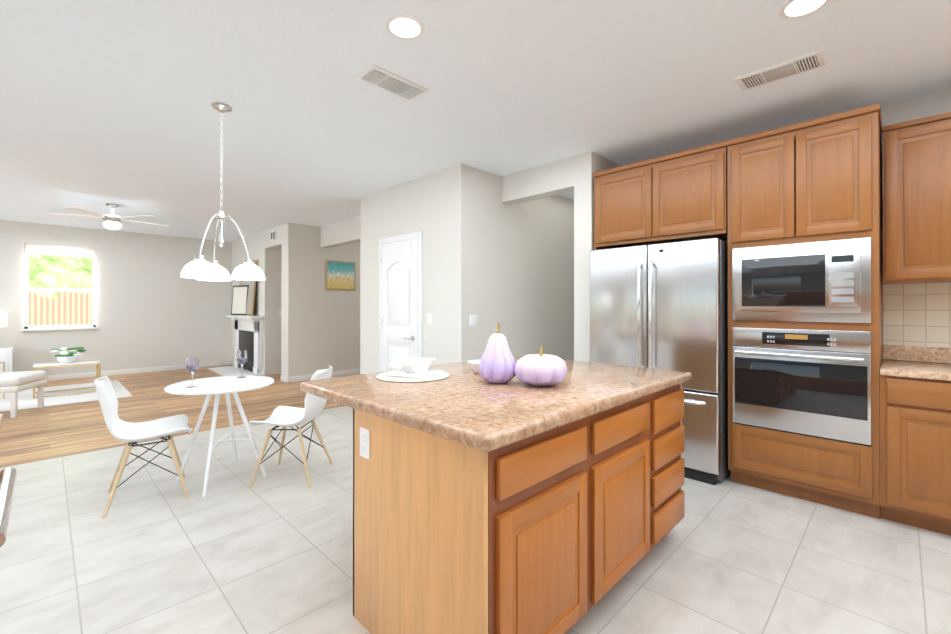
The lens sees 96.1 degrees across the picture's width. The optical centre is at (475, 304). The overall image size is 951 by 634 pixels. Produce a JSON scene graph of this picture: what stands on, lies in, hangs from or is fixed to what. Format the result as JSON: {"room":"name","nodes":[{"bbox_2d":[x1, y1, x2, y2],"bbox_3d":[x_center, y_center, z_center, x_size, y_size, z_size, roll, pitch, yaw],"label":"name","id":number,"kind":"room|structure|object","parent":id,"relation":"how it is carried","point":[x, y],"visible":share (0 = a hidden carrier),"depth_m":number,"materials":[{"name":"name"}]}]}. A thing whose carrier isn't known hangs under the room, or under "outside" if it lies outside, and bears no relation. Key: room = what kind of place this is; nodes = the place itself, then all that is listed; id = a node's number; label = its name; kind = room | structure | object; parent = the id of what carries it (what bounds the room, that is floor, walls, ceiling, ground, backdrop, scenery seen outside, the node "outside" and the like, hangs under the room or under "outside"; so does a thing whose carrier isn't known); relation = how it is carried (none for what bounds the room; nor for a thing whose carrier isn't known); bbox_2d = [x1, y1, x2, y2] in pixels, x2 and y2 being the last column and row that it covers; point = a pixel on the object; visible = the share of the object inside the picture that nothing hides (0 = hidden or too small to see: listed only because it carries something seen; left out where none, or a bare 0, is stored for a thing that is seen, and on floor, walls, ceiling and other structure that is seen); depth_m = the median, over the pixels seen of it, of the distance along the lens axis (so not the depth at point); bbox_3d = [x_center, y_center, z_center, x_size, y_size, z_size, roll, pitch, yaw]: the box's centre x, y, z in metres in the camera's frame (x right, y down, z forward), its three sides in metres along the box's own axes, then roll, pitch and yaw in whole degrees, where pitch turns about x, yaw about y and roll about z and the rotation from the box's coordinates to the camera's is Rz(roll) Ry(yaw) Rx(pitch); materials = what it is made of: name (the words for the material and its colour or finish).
{"room":"kitchen","nodes":[
{"label":"kitchen","id":0,"kind":"room"},
{"bbox_2d":[0,220,231,375],"bbox_3d":[-7.501,-0.031,7.319,0.200,2.690,6.550,0,0,45],"label":"wall","id":1,"kind":"structure","parent":0,"point":[154,308],"depth_m":8.12,"materials":[{"name":"paint"}]},
{"bbox_2d":[21,243,98,331],"bbox_3d":[-7.243,-0.287,7.479,0.160,1.473,0.980,0,0,45],"label":"window","id":2,"kind":"structure","parent":1,"relation":"in","point":[60,287],"depth_m":7.48,"materials":[{"name":"white glass"}]},
{"bbox_2d":[44,362,219,380],"bbox_3d":[-7.530,1.266,7.132,0.014,0.095,5.790,0,0,45],"label":"baseboard","id":3,"kind":"structure","parent":1,"relation":"attached to","point":[176,367],"depth_m":8.04,"materials":[{"name":"white wood"}]},
{"bbox_2d":[0,365,358,467],"bbox_3d":[-4.687,1.361,6.386,5.500,0.100,9.200,0,0,45],"label":"floor","id":4,"kind":"structure","parent":0,"point":[36,434],"depth_m":5.12,"materials":[{"name":"brown wood"}]},
{"bbox_2d":[0,347,12,371],"bbox_3d":[-7.748,1.001,6.504,0.392,0.620,0.950,0,0,45],"label":"base cabinet","id":5,"kind":"object","parent":4,"relation":"on","point":[6,355],"visible":0.54,"depth_m":6.67,"materials":[{"name":"white wood"}]},
{"bbox_2d":[0,310,7,326],"bbox_3d":[-7.566,0.390,6.684,0.340,0.602,0.340,0,0,45],"label":"table lamp","id":6,"kind":"object","parent":5,"relation":"on","point":[3,319],"visible":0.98,"depth_m":6.71,"materials":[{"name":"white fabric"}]},
{"bbox_2d":[0,326,46,417],"bbox_3d":[-5.591,0.765,5.016,0.641,1.048,0.580,0,0,-20],"label":"accent chair","id":7,"kind":"object","parent":4,"relation":"on","point":[13,383],"visible":1,"depth_m":4.95,"materials":[{"name":"white fabric"}]},
{"bbox_2d":[0,380,132,411],"bbox_3d":[-6.400,1.303,5.797,1.800,0.012,2.550,0,0,45],"label":"living room rug","id":8,"kind":"object","parent":4,"relation":"on","point":[26,400],"visible":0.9,"depth_m":6.02,"materials":[{"name":"white carpet"}]},
{"bbox_2d":[0,361,4,398],"bbox_3d":[-6.608,1.040,5.731,0.394,0.512,0.395,0,0,45],"label":"side table","id":9,"kind":"object","parent":8,"relation":"on","point":[1,362],"visible":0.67,"depth_m":5.86,"materials":[{"name":"brown"}]},
{"bbox_2d":[33,359,100,398],"bbox_3d":[-5.995,1.077,6.276,0.460,0.442,0.700,0,0,45],"label":"coffee table","id":10,"kind":"object","parent":8,"relation":"on","point":[59,364],"visible":0.73,"depth_m":6.19,"materials":[{"name":"beige wood"}]},
{"bbox_2d":[50,347,85,362],"bbox_3d":[-5.994,0.741,6.289,0.387,0.227,0.390,0,0,45],"label":"bowl","id":11,"kind":"object","parent":10,"relation":"on","point":[66,355],"visible":1,"depth_m":6.22,"materials":[{"name":"white ceramic"}]},
{"bbox_2d":[208,315,265,375],"bbox_3d":[-4.655,0.768,8.285,1.610,1.100,0.560,0,0,45],"label":"fireplace","id":12,"kind":"object","parent":4,"relation":"on","point":[249,334],"visible":0.9,"depth_m":8.21,"materials":[{"name":"white"}]},
{"bbox_2d":[231,260,257,315],"bbox_3d":[-4.573,-0.322,8.422,0.920,1.078,0.242,0,0,45],"label":"picture frame","id":13,"kind":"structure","parent":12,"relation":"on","point":[243,295],"depth_m":8.41,"materials":[{"name":"gold metal"}]},
{"bbox_2d":[281,375,286,381],"bbox_3d":[-3.263,1.267,7.287,0.290,0.095,0.013,0,0,45],"label":"baseboard","id":14,"kind":"structure","parent":4,"relation":"on","point":[283,378],"depth_m":7.28,"materials":[{"name":"white wood"}]},
{"bbox_2d":[287,369,359,382],"bbox_3d":[-2.179,1.270,8.148,0.013,0.095,2.764,0,0,45],"label":"baseboard","id":15,"kind":"structure","parent":4,"relation":"on","point":[355,371],"depth_m":7.73,"materials":[{"name":"white wood"}]},
{"bbox_2d":[232,231,281,374],"bbox_3d":[-3.662,-0.022,9.777,2.180,2.690,2.950,0,0,45],"label":"wall","id":16,"kind":"structure","parent":0,"point":[267,302],"depth_m":8.10,"materials":[{"name":"paint"}]},
{"bbox_2d":[265,225,281,249],"bbox_3d":[-3.327,-1.208,8.004,0.800,0.330,0.900,0,0,45],"label":"wall","id":17,"kind":"structure","parent":0,"point":[276,244],"depth_m":7.70,"materials":[{"name":"paint"}]},
{"bbox_2d":[270,230,275,240],"bbox_3d":[-3.635,-1.234,7.666,0.260,0.180,0.014,0,0,45],"label":"wall air vent","id":18,"kind":"object","parent":17,"relation":"attached to","point":[273,235],"visible":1,"depth_m":7.64,"materials":[{"name":"white metal"}]},
{"bbox_2d":[281,223,359,376],"bbox_3d":[-2.215,-0.027,8.339,0.300,2.690,2.950,0,0,45],"label":"wall block","id":19,"kind":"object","parent":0,"point":[320,327],"visible":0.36,"depth_m":7.50,"materials":[{"name":"paint"}]},
{"bbox_2d":[325,260,354,290],"bbox_3d":[-2.473,-0.529,7.844,0.032,0.530,0.580,0,0,45],"label":"framed picture","id":20,"kind":"object","parent":19,"relation":"attached to","point":[339,275],"visible":0.98,"depth_m":7.81,"materials":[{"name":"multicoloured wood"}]},
{"bbox_2d":[320,216,359,247],"bbox_3d":[-1.877,-1.198,6.817,2.330,0.360,0.160,0,0,45],"label":"wall","id":21,"kind":"structure","parent":0,"point":[343,232],"depth_m":7.05,"materials":[{"name":"paint"}]},
{"bbox_2d":[360,164,573,373],"bbox_3d":[0.222,-0.036,5.918,1.910,2.690,2.950,0,0,45],"label":"wall block","id":22,"kind":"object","parent":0,"point":[490,259],"visible":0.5,"depth_m":4.70,"materials":[{"name":"paint"}]},
{"bbox_2d":[379,231,421,371],"bbox_3d":[-0.878,0.256,4.917,0.840,2.100,0.017,0,0,45],"label":"door frame","id":23,"kind":"structure","parent":22,"relation":"attached to","point":[415,235],"depth_m":4.67,"materials":[{"name":"white wood"}]},
{"bbox_2d":[381,238,416,371],"bbox_3d":[-0.901,0.288,4.895,0.697,2.020,0.080,0,0,45],"label":"closet door","id":24,"kind":"structure","parent":23,"relation":"attached to","point":[399,298],"depth_m":4.91,"materials":[{"name":"white wood"}]},
{"bbox_2d":[427,313,431,324],"bbox_3d":[-0.491,0.154,4.540,0.075,0.118,0.008,0,0,45],"label":"light switch","id":25,"kind":"object","parent":22,"relation":"attached to","point":[429,318],"visible":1,"depth_m":4.53,"materials":[{"name":"white plastic"}]},
{"bbox_2d":[469,315,477,326],"bbox_3d":[-0.017,0.164,4.315,0.008,0.118,0.120,0,0,45],"label":"light switch","id":26,"kind":"object","parent":22,"relation":"attached to","point":[473,320],"visible":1,"depth_m":4.31,"materials":[{"name":"white plastic"}]},
{"bbox_2d":[0,406,950,633],"bbox_3d":[0.065,1.344,1.663,7.900,0.100,9.200,0,0,45],"label":"floor","id":27,"kind":"structure","parent":0,"point":[155,551],"depth_m":2.19,"materials":[{"name":"white tile"}]},
{"bbox_2d":[0,414,16,546],"bbox_3d":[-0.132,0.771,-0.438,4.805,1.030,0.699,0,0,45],"label":"chair","id":28,"kind":"object","parent":27,"relation":"on","point":[8,476],"depth_m":0.97,"materials":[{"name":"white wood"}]},
{"bbox_2d":[94,376,191,517],"bbox_3d":[-2.241,0.891,2.894,0.516,0.821,0.475,0,0,-37],"label":"chair","id":29,"kind":"object","parent":27,"relation":"on","point":[129,433],"visible":1,"depth_m":2.87,"materials":[{"name":"white plastic"}]},
{"bbox_2d":[164,375,273,496],"bbox_3d":[-1.884,0.944,3.178,0.700,0.718,0.700,0,0,45],"label":"dining table","id":30,"kind":"object","parent":27,"relation":"on","point":[227,389],"visible":0.85,"depth_m":3.14,"materials":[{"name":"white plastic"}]},
{"bbox_2d":[185,356,198,387],"bbox_3d":[-1.996,0.475,3.010,0.080,0.215,0.080,0,0,45],"label":"wine glass","id":31,"kind":"object","parent":30,"relation":"on","point":[192,364],"visible":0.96,"depth_m":2.99,"materials":[{"name":"purple"}]},
{"bbox_2d":[183,385,219,391],"bbox_3d":[-1.882,0.577,2.938,0.166,0.011,0.162,0,0,27],"label":"napkin","id":32,"kind":"object","parent":30,"relation":"on","point":[204,388],"depth_m":2.90,"materials":[{"name":"white fabric"}]},
{"bbox_2d":[225,378,255,382],"bbox_3d":[-1.782,0.578,3.251,0.166,0.011,0.162,0,0,-6],"label":"napkin","id":33,"kind":"object","parent":30,"relation":"on","point":[246,380],"depth_m":3.22,"materials":[{"name":"white fabric"}]},
{"bbox_2d":[236,350,247,377],"bbox_3d":[-1.871,0.477,3.421,0.080,0.215,0.080,0,0,45],"label":"wine glass","id":34,"kind":"object","parent":30,"relation":"on","point":[241,357],"visible":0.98,"depth_m":3.40,"materials":[{"name":"purple"}]},
{"bbox_2d":[248,366,332,487],"bbox_3d":[-1.365,0.893,3.251,0.516,0.821,0.475,0,0,0],"label":"chair","id":35,"kind":"object","parent":27,"relation":"on","point":[285,417],"visible":0.92,"depth_m":3.15,"materials":[{"name":"white plastic"}]},
{"bbox_2d":[353,387,683,633],"bbox_3d":[0.323,0.855,2.069,0.775,0.880,1.603,0,0,45],"label":"kitchen island","id":36,"kind":"object","parent":27,"relation":"on","point":[514,505],"depth_m":1.52,"materials":[{"name":"brown wood"}]},
{"bbox_2d":[300,355,691,454],"bbox_3d":[0.173,0.400,2.229,1.260,0.048,1.670,0,0,45],"label":"island countertop","id":37,"kind":"structure","parent":36,"relation":"on","point":[461,409],"depth_m":1.72,"materials":[{"name":"beige stone"}]},
{"bbox_2d":[376,356,449,381],"bbox_3d":[-0.325,0.321,2.238,0.380,0.109,0.380,0,0,45],"label":"bowl and plate","id":38,"kind":"object","parent":37,"relation":"on","point":[415,369],"visible":0.98,"depth_m":2.18,"materials":[{"name":"white ceramic"}]},
{"bbox_2d":[467,360,479,373],"bbox_3d":[0.028,0.344,2.352,0.150,0.062,0.150,0,0,45],"label":"bowl","id":39,"kind":"object","parent":37,"relation":"on","point":[474,365],"visible":0.48,"depth_m":2.31,"materials":[{"name":"white ceramic"}]},
{"bbox_2d":[478,323,515,383],"bbox_3d":[0.107,0.232,2.063,0.187,0.284,0.187,0,0,45],"label":"pumpkin","id":40,"kind":"object","parent":37,"relation":"on","point":[497,363],"visible":0.96,"depth_m":2.01,"materials":[{"name":"purple ceramic"}]},
{"bbox_2d":[514,346,567,386],"bbox_3d":[0.305,0.285,1.993,0.250,0.178,0.250,0,0,45],"label":"pumpkin","id":41,"kind":"object","parent":37,"relation":"on","point":[541,369],"visible":1,"depth_m":1.91,"materials":[{"name":"purple ceramic"}]},
{"bbox_2d":[590,238,729,484],"bbox_3d":[1.596,0.413,3.625,1.020,1.775,0.804,0,0,45],"label":"fridge","id":42,"kind":"object","parent":27,"relation":"on","point":[663,306],"visible":0.5,"depth_m":3.21,"materials":[{"name":"silver metal"}]},
{"bbox_2d":[877,363,950,535],"bbox_3d":[2.824,0.857,2.545,0.588,0.880,0.641,0,0,45],"label":"base cabinet","id":43,"kind":"object","parent":27,"relation":"on","point":[914,411],"depth_m":2.43,"materials":[{"name":"brown wood"}]},
{"bbox_2d":[877,359,950,378],"bbox_3d":[3.572,0.394,1.798,2.702,0.040,0.650,0,0,45],"label":"countertop","id":44,"kind":"structure","parent":43,"relation":"on","point":[890,366],"depth_m":2.51,"materials":[{"name":"beige stone"}]},
{"bbox_2d":[0,0,950,241],"bbox_3d":[-1.885,-1.449,3.611,13.400,0.120,9.200,0,0,45],"label":"ceiling","id":45,"kind":"structure","parent":0,"point":[103,103],"depth_m":2.78,"materials":[{"name":"paint"}]},
{"bbox_2d":[49,203,165,229],"bbox_3d":[-5.036,-1.130,5.946,1.262,0.500,1.283,0,0,45],"label":"ceiling fan","id":46,"kind":"object","parent":45,"relation":"hanging from","point":[112,221],"visible":1,"depth_m":5.82,"materials":[{"name":"silver metal"}]},
{"bbox_2d":[180,102,264,280],"bbox_3d":[-1.813,-0.783,3.032,0.477,1.214,0.514,0,0,45],"label":"pendant chandelier","id":47,"kind":"object","parent":45,"relation":"hanging from","point":[200,268],"visible":1,"depth_m":2.98,"materials":[{"name":"silver metal"}]},
{"bbox_2d":[355,64,428,100],"bbox_3d":[-0.518,-1.383,2.689,0.200,0.018,0.420,0,0,45],"label":"ceiling vent","id":48,"kind":"object","parent":45,"relation":"in","point":[386,80],"visible":1,"depth_m":2.66,"materials":[{"name":"white metal"}]},
{"bbox_2d":[385,13,424,39],"bbox_3d":[-0.353,-1.390,2.145,0.200,0.008,0.200,0,0,45],"label":"recessed light","id":49,"kind":"object","parent":45,"relation":"in","point":[403,26],"visible":1,"depth_m":2.14,"materials":[{"name":"white"}]},
{"bbox_2d":[734,49,825,90],"bbox_3d":[1.809,-1.383,2.548,0.420,0.018,0.200,0,0,45],"label":"ceiling vent","id":50,"kind":"object","parent":45,"relation":"in","point":[792,67],"visible":1,"depth_m":2.52,"materials":[{"name":"white metal"}]},
{"bbox_2d":[779,0,829,18],"bbox_3d":[1.528,-1.391,1.981,0.200,0.008,0.200,0,0,45],"label":"recessed light","id":51,"kind":"object","parent":45,"relation":"in","point":[791,9],"visible":1,"depth_m":2.00,"materials":[{"name":"white"}]},
{"bbox_2d":[502,156,573,204],"bbox_3d":[0.658,-1.246,4.368,0.900,0.280,0.160,0,0,45],"label":"wall","id":52,"kind":"structure","parent":0,"point":[547,180],"depth_m":4.29,"materials":[{"name":"paint"}]},
{"bbox_2d":[574,151,619,361],"bbox_3d":[1.742,-0.040,4.689,0.180,2.690,2.150,0,0,45],"label":"wall","id":53,"kind":"structure","parent":0,"point":[587,165],"depth_m":3.93,"materials":[{"name":"paint"}]},
{"bbox_2d":[729,323,876,446],"bbox_3d":[2.303,0.496,3.009,0.730,0.665,0.578,0,0,45],"label":"oven","id":54,"kind":"object","parent":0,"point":[827,406],"depth_m":2.76,"materials":[{"name":"silver metal"}]},
{"bbox_2d":[729,223,876,326],"bbox_3d":[2.266,-0.179,2.974,0.734,0.575,0.483,0,0,45],"label":"microwave","id":55,"kind":"object","parent":0,"relation":"attached to","point":[822,274],"depth_m":2.77,"materials":[{"name":"silver metal"}]},
{"bbox_2d":[881,90,950,360],"bbox_3d":[3.191,-0.047,2.756,4.600,2.690,0.150,0,0,45],"label":"wall","id":56,"kind":"structure","parent":0,"point":[919,107],"depth_m":2.89,"materials":[{"name":"paint"}]},
{"bbox_2d":[593,140,748,248],"bbox_3d":[1.662,-0.864,3.707,1.065,0.650,0.641,0,0,45],"label":"upper cabinet","id":57,"kind":"object","parent":56,"relation":"attached to","point":[702,192],"depth_m":3.36,"materials":[{"name":"brown wood"}]},
{"bbox_2d":[881,112,950,286],"bbox_3d":[2.924,-0.640,2.649,0.570,0.995,0.361,0,0,45],"label":"upper cabinet","id":58,"kind":"object","parent":56,"relation":"attached to","point":[917,152],"depth_m":2.62,"materials":[{"name":"brown wood"}]},
{"bbox_2d":[881,343,950,362],"bbox_3d":[3.787,0.325,2.015,2.702,0.100,0.040,0,0,45],"label":"backsplash","id":59,"kind":"structure","parent":56,"relation":"attached to","point":[890,350],"depth_m":2.83,"materials":[{"name":"brown stone"}]}
]}

